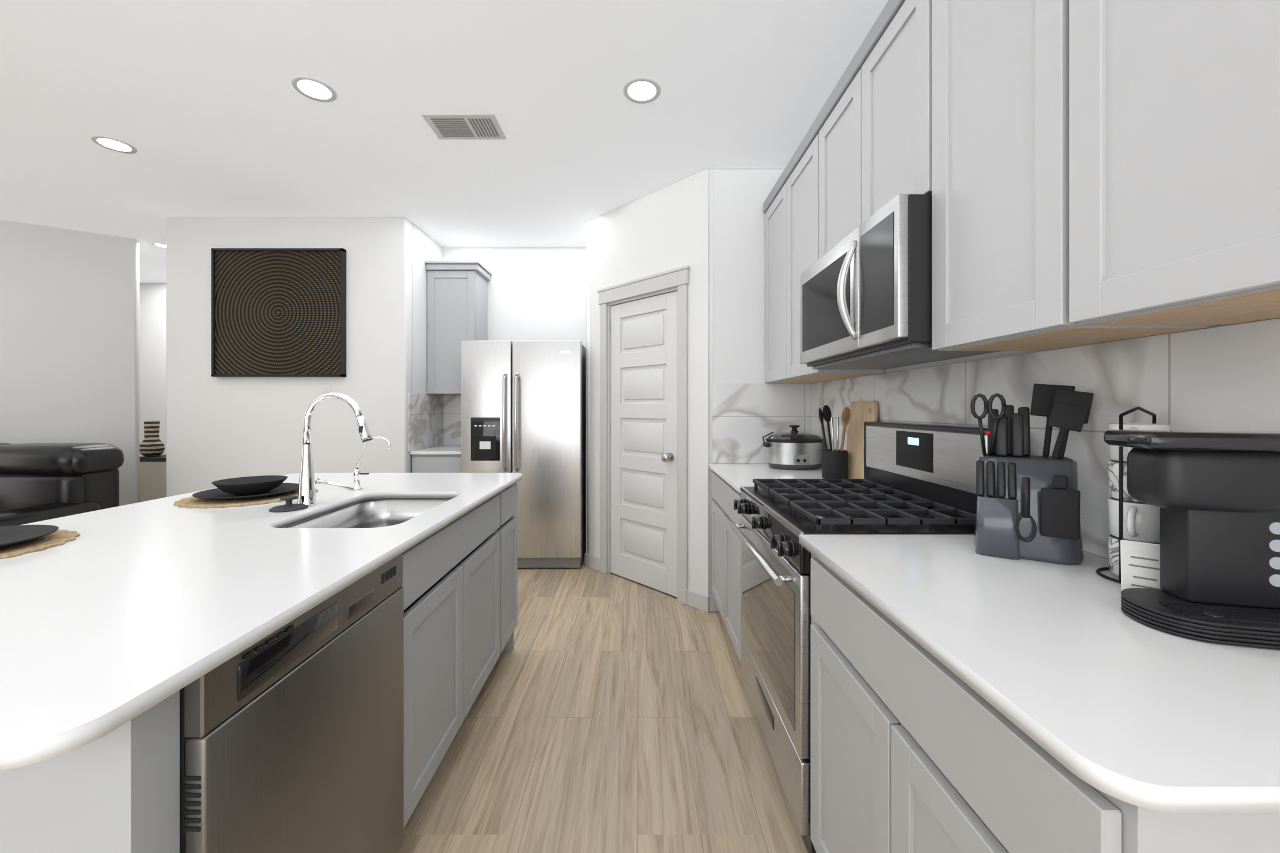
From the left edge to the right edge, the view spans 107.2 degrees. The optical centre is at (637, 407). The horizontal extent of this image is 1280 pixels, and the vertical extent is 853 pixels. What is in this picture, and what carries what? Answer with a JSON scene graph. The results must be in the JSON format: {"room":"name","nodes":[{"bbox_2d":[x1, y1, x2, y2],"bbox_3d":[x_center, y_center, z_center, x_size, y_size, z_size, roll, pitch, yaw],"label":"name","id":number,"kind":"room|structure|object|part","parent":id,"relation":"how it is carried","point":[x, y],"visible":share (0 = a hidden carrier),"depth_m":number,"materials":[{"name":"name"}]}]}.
{"room":"kitchen","nodes":[
{"label":"kitchen","id":0,"kind":"room"},
{"bbox_2d":[0,219,139,506],"bbox_3d":[-6.042,-0.110,3.047,3.944,2.740,0.120,0,0,-35],"label":"wall","id":1,"kind":"structure","parent":0,"point":[69,336],"depth_m":3.91,"materials":[{"name":"white paint"}]},
{"bbox_2d":[139,283,166,456],"bbox_3d":[-4.710,-0.110,5.660,5.580,2.740,0.120,0,0,0],"label":"wall","id":2,"kind":"structure","parent":0,"point":[152,351],"depth_m":5.60,"materials":[{"name":"white paint"}]},
{"bbox_2d":[166,217,411,497],"bbox_3d":[-2.730,-0.110,3.690,1.860,2.740,0.168,0,0,0],"label":"wall","id":3,"kind":"structure","parent":0,"point":[218,428],"depth_m":3.65,"materials":[{"name":"white paint"}]},
{"bbox_3d":[-2.760,-0.729,3.628,1.005,0.982,0.045,0,0,0],"label":"art picture frame","id":4,"kind":"part","parent":3,"relation":"part of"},
{"bbox_2d":[411,222,442,395],"bbox_3d":[-1.860,-0.110,4.687,0.120,2.740,1.826,0,0,0],"label":"wall","id":5,"kind":"structure","parent":0,"point":[425,247],"depth_m":3.91,"materials":[{"name":"white paint"}]},
{"bbox_2d":[0,0,888,283],"bbox_3d":[-3.140,-1.520,1.700,8.720,0.080,7.800,0,0,0],"label":"ceiling","id":6,"kind":"structure","parent":0,"point":[205,108],"depth_m":2.31,"materials":[{"name":"white paint"}]},
{"bbox_2d":[90,135,137,153],"bbox_3d":[-2.940,-1.477,2.650,0.177,0.006,0.177,0,0,0],"label":"recessed light","id":7,"kind":"object","parent":6,"relation":"in","point":[114,144],"visible":1,"depth_m":2.65,"materials":[{"name":"white paint"}]},
{"bbox_2d":[151,242,166,248],"bbox_3d":[-4.330,-1.477,4.300,0.146,0.006,0.146,0,0,0],"label":"recessed light","id":8,"kind":"object","parent":6,"relation":"in","point":[161,245],"visible":0.71,"depth_m":4.27,"materials":[{"name":"white paint"}]},
{"bbox_2d":[291,76,337,102],"bbox_3d":[-1.500,-1.477,2.190,0.177,0.006,0.177,0,0,0],"label":"recessed light","id":9,"kind":"object","parent":6,"relation":"in","point":[313,89],"visible":1,"depth_m":2.19,"materials":[{"name":"white paint"}]},
{"bbox_2d":[420,113,506,139],"bbox_3d":[-0.906,-1.476,2.482,0.370,0.007,0.220,0,0,0],"label":"ceiling vent","id":10,"kind":"object","parent":6,"relation":"in","point":[465,126],"visible":1,"depth_m":2.47,"materials":[{"name":"white metal"}]},
{"bbox_2d":[622,77,660,103],"bbox_3d":[0.020,-1.477,2.200,0.177,0.006,0.177,0,0,0],"label":"recessed light","id":11,"kind":"object","parent":6,"relation":"in","point":[642,90],"visible":1,"depth_m":2.19,"materials":[{"name":"white paint"}]},
{"bbox_2d":[442,247,585,445],"bbox_3d":[-0.420,-0.110,4.410,3.000,2.740,0.120,0,0,0],"label":"wall","id":12,"kind":"structure","parent":0,"point":[536,293],"depth_m":4.35,"materials":[{"name":"white paint"}]},
{"bbox_2d":[424,261,492,395],"bbox_3d":[-1.569,-0.677,4.165,0.457,1.125,0.365,0,0,0],"label":"upper cabinet","id":13,"kind":"object","parent":12,"relation":"attached to","point":[457,303],"visible":0.83,"depth_m":4.02,"materials":[{"name":"grey paint"}]},
{"bbox_2d":[398,552,807,852],"bbox_3d":[-3.140,1.290,1.700,8.720,0.060,7.800,0,0,0],"label":"floor","id":14,"kind":"structure","parent":0,"point":[610,713],"depth_m":1.76,"materials":[{"name":"wood"}]},
{"bbox_2d":[0,443,124,526],"bbox_3d":[-4.473,0.757,3.060,1.455,1.005,0.880,0,0,0],"label":"leather sofa","id":15,"kind":"object","parent":14,"relation":"on","point":[39,482],"visible":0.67,"depth_m":3.14,"materials":[{"name":"black leather"}]},
{"bbox_2d":[139,454,166,502],"bbox_3d":[-4.290,0.860,4.480,0.780,0.800,0.320,0,0,0],"label":"console table","id":16,"kind":"object","parent":14,"relation":"on","point":[152,478],"visible":0.08,"depth_m":4.33,"materials":[{"name":"white wood"}]},
{"bbox_2d":[139,420,165,457],"bbox_3d":[-4.575,0.287,4.440,0.176,0.343,0.176,0,0,0],"label":"striped vase","id":17,"kind":"object","parent":16,"relation":"on","point":[151,444],"visible":0.98,"depth_m":4.40,"materials":[{"name":"ceramic"}]},
{"bbox_2d":[0,482,517,852],"bbox_3d":[-0.931,0.815,1.530,0.637,0.890,1.860,0,0,0],"label":"kitchen island","id":18,"kind":"object","parent":14,"relation":"on","point":[305,660],"depth_m":0.90,"materials":[{"name":"grey wood"}]},
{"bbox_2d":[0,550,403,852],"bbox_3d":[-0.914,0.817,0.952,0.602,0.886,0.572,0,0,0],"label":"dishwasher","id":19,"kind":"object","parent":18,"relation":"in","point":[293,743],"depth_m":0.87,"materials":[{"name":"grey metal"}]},
{"bbox_2d":[0,472,522,776],"bbox_3d":[-1.210,0.358,1.490,1.220,0.024,2.020,0,0,0],"label":"island countertop","id":20,"kind":"structure","parent":18,"relation":"on","point":[108,616],"depth_m":0.95,"materials":[{"name":"white stone"}]},
{"bbox_3d":[-1.500,0.329,1.830,0.334,0.022,0.334,0,0,0],"label":"setting plate","id":21,"kind":"part","parent":20,"relation":"part of","materials":[{"name":"black ceramic"}]},
{"bbox_2d":[210,475,288,496],"bbox_3d":[-1.500,0.307,1.830,0.230,0.054,0.230,0,0,0],"label":"bowl","id":22,"kind":"object","parent":20,"relation":"on","point":[253,485],"depth_m":1.81,"materials":[{"name":"black ceramic"}]},
{"bbox_2d":[296,392,373,506],"bbox_3d":[-1.076,0.145,1.708,0.262,0.400,0.120,0,0,0],"label":"faucet","id":23,"kind":"object","parent":20,"relation":"on","point":[307,484],"depth_m":1.67,"materials":[{"name":"silver metal"}]},
{"bbox_2d":[350,436,391,490],"bbox_3d":[-1.130,0.234,2.000,0.165,0.224,0.044,0,0,0],"label":"faucet","id":24,"kind":"object","parent":20,"relation":"on","point":[356,473],"depth_m":2.00,"materials":[{"name":"silver metal"}]},
{"bbox_2d":[408,393,460,473],"bbox_3d":[-1.592,0.573,4.025,0.414,1.374,0.650,0,0,0],"label":"base cabinet","id":25,"kind":"object","parent":14,"relation":"on","point":[430,452],"visible":0.21,"depth_m":3.93,"materials":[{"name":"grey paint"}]},
{"bbox_2d":[460,340,585,568],"bbox_3d":[-0.902,0.364,3.962,0.930,1.768,0.767,0,0,0],"label":"refrigerator","id":26,"kind":"object","parent":14,"relation":"on","point":[523,408],"visible":0.88,"depth_m":3.64,"materials":[{"name":"grey metal"}]},
{"bbox_2d":[708,466,741,665],"bbox_3d":[0.764,0.815,2.482,0.626,0.890,0.870,0,0,0],"label":"base cabinet","id":27,"kind":"object","parent":14,"relation":"on","point":[726,545],"depth_m":2.41,"materials":[{"name":"grey paint"}]},
{"bbox_2d":[729,421,988,852],"bbox_3d":[0.726,0.660,1.665,0.675,1.200,0.756,0,0,0],"label":"gas range","id":28,"kind":"object","parent":14,"relation":"on","point":[919,480],"visible":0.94,"depth_m":1.51,"materials":[{"name":"silver metal"}]},
{"bbox_2d":[799,539,1279,852],"bbox_3d":[0.764,0.815,0.864,0.626,0.890,0.838,0,0,0],"label":"base cabinet","id":29,"kind":"object","parent":14,"relation":"on","point":[965,698],"depth_m":0.73,"materials":[{"name":"grey paint"}]},
{"bbox_2d":[708,463,1279,820],"bbox_3d":[0.760,0.357,1.675,0.640,0.024,2.490,0,0,0],"label":"countertop","id":30,"kind":"structure","parent":29,"relation":"on","point":[1176,728],"depth_m":0.63,"materials":[{"name":"white stone"}]},
{"bbox_2d":[762,424,823,470],"bbox_3d":[0.888,0.223,2.699,0.347,0.245,0.233,0,0,0],"label":"slow cooker","id":31,"kind":"object","parent":30,"relation":"on","point":[794,449],"visible":1,"depth_m":2.61,"materials":[{"name":"grey metal"}]},
{"bbox_2d":[818,404,850,479],"bbox_3d":[0.955,0.166,2.295,0.130,0.359,0.169,0,0,0],"label":"utensil crock","id":32,"kind":"object","parent":30,"relation":"on","point":[834,464],"visible":0.96,"depth_m":2.25,"materials":[{"name":"black ceramic"}]},
{"bbox_2d":[846,400,878,479],"bbox_3d":[1.046,0.157,2.210,0.044,0.375,0.250,0,0,0],"label":"cutting board","id":33,"kind":"object","parent":30,"relation":"on","point":[861,412],"visible":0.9,"depth_m":2.22,"materials":[{"name":"brown wood"}]},
{"bbox_2d":[970,383,1093,565],"bbox_3d":[0.920,0.143,1.112,0.236,0.404,0.212,0,0,0],"label":"knife block","id":34,"kind":"object","parent":30,"relation":"on","point":[1028,506],"visible":1,"depth_m":1.08,"materials":[{"name":"grey plastic"}]},
{"bbox_2d":[1095,406,1170,583],"bbox_3d":[1.003,0.171,0.945,0.122,0.347,0.122,0,0,0],"label":"mug rack","id":35,"kind":"object","parent":30,"relation":"on","point":[1130,518],"visible":0.52,"depth_m":0.93,"materials":[{"name":"black metal"}]},
{"bbox_2d":[1107,423,1170,464],"bbox_3d":[0.995,0.070,0.945,0.102,0.076,0.087,0,0,0],"label":"mug","id":36,"kind":"object","parent":35,"relation":"on","point":[1118,455],"depth_m":0.93,"materials":[{"name":"white ceramic"}]},
{"bbox_2d":[1107,496,1170,543],"bbox_3d":[0.995,0.224,0.945,0.102,0.076,0.087,0,0,0],"label":"mug","id":37,"kind":"object","parent":35,"relation":"on","point":[1130,519],"depth_m":0.92,"materials":[{"name":"white ceramic"}]},
{"bbox_2d":[1120,539,1160,591],"bbox_3d":[0.919,0.296,0.855,0.060,0.099,0.019,0,0,40],"label":"coffee sign","id":38,"kind":"object","parent":30,"relation":"on","point":[1140,564],"visible":0.58,"depth_m":0.86,"materials":[{"name":"white paper"}]},
{"bbox_2d":[1103,429,1279,650],"bbox_3d":[0.929,0.192,0.738,0.255,0.307,0.142,0,0,14],"label":"coffee maker","id":39,"kind":"object","parent":30,"relation":"on","point":[1214,496],"visible":1,"depth_m":0.74,"materials":[{"name":"black plastic"}]},
{"bbox_2d":[585,167,714,596],"bbox_3d":[0.050,-0.110,3.362,0.105,2.740,1.229,0,0,-45],"label":"wall","id":40,"kind":"structure","parent":0,"point":[670,227],"depth_m":3.06,"materials":[{"name":"white paint"}]},
{"bbox_2d":[584,553,593,568],"bbox_3d":[-0.405,1.210,3.975,0.030,0.100,0.712,0,0,0],"label":"baseboard","id":41,"kind":"structure","parent":40,"relation":"attached to","point":[588,558],"depth_m":3.72,"materials":[{"name":"white paint"}]},
{"bbox_2d":[597,265,690,605],"bbox_3d":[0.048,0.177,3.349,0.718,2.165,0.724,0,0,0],"label":"door","id":42,"kind":"structure","parent":40,"relation":"attached to","point":[643,444],"depth_m":3.31,"materials":[{"name":"white paint"}]},
{"bbox_2d":[714,169,784,383],"bbox_3d":[0.760,-0.110,2.970,0.640,2.740,0.100,0,0,0],"label":"wall","id":43,"kind":"structure","parent":0,"point":[741,195],"depth_m":2.92,"materials":[{"name":"white paint"}]},
{"bbox_2d":[711,384,810,464],"bbox_3d":[0.766,0.099,2.912,0.609,0.494,0.001,0,0,0],"label":"backsplash","id":44,"kind":"structure","parent":43,"relation":"attached to","point":[743,414],"depth_m":2.91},
{"bbox_2d":[812,318,1279,383],"bbox_3d":[1.150,-0.110,1.700,0.140,2.740,7.800,0,0,0],"label":"wall","id":45,"kind":"structure","parent":0,"point":[980,357],"depth_m":1.53,"materials":[{"name":"white paint"}]},
{"bbox_2d":[763,177,820,383],"bbox_3d":[0.931,-0.709,2.669,0.291,1.113,0.495,0,0,0],"label":"upper cabinet","id":46,"kind":"object","parent":45,"relation":"attached to","point":[771,205],"depth_m":2.76,"materials":[{"name":"white paint"}]},
{"bbox_2d":[815,66,848,223],"bbox_3d":[0.931,-0.925,1.819,0.291,0.681,0.450,0,0,0],"label":"upper cabinet","id":47,"kind":"object","parent":45,"relation":"attached to","point":[831,122],"depth_m":1.91,"materials":[{"name":"white paint"}]},
{"bbox_2d":[779,120,884,381],"bbox_3d":[0.931,-0.709,2.264,0.291,1.113,0.566,0,0,0],"label":"upper cabinet","id":48,"kind":"object","parent":45,"relation":"attached to","point":[797,180],"depth_m":2.34,"materials":[{"name":"white paint"}]},
{"bbox_2d":[784,209,939,370],"bbox_3d":[0.866,-0.411,1.767,0.423,0.470,0.539,0,0,0],"label":"upper cabinet","id":49,"kind":"object","parent":45,"relation":"attached to","point":[807,264],"depth_m":1.97,"materials":[{"name":"white paint"}]},
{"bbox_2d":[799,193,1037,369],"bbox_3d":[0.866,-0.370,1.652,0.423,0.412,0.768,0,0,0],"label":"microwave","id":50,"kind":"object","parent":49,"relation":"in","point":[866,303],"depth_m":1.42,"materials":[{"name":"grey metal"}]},
{"bbox_2d":[848,0,906,188],"bbox_3d":[0.931,-0.925,1.496,0.291,0.681,0.450,0,0,0],"label":"upper cabinet","id":51,"kind":"object","parent":45,"relation":"attached to","point":[877,71],"depth_m":1.54,"materials":[{"name":"white paint"}]},
{"bbox_2d":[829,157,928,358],"bbox_3d":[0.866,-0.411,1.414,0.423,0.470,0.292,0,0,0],"label":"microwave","id":52,"kind":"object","parent":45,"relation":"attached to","point":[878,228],"depth_m":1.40,"materials":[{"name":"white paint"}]},
{"bbox_2d":[906,0,1125,360],"bbox_3d":[0.931,-0.709,1.067,0.291,1.113,0.534,0,0,0],"label":"upper cabinet","id":53,"kind":"object","parent":45,"relation":"attached to","point":[962,178],"depth_m":1.13,"materials":[{"name":"white paint"}]},
{"bbox_2d":[810,318,1279,558],"bbox_3d":[1.072,0.099,1.673,0.001,0.494,2.487,0,0,0],"label":"backsplash","id":54,"kind":"structure","parent":45,"relation":"attached to","point":[1226,378],"depth_m":1.09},
{"bbox_2d":[1020,0,1279,339],"bbox_3d":[0.931,-0.709,0.671,0.291,1.113,0.524,0,0,0],"label":"upper cabinet","id":55,"kind":"object","parent":45,"relation":"attached to","point":[1150,129],"depth_m":0.74,"materials":[{"name":"white paint"}]}
]}

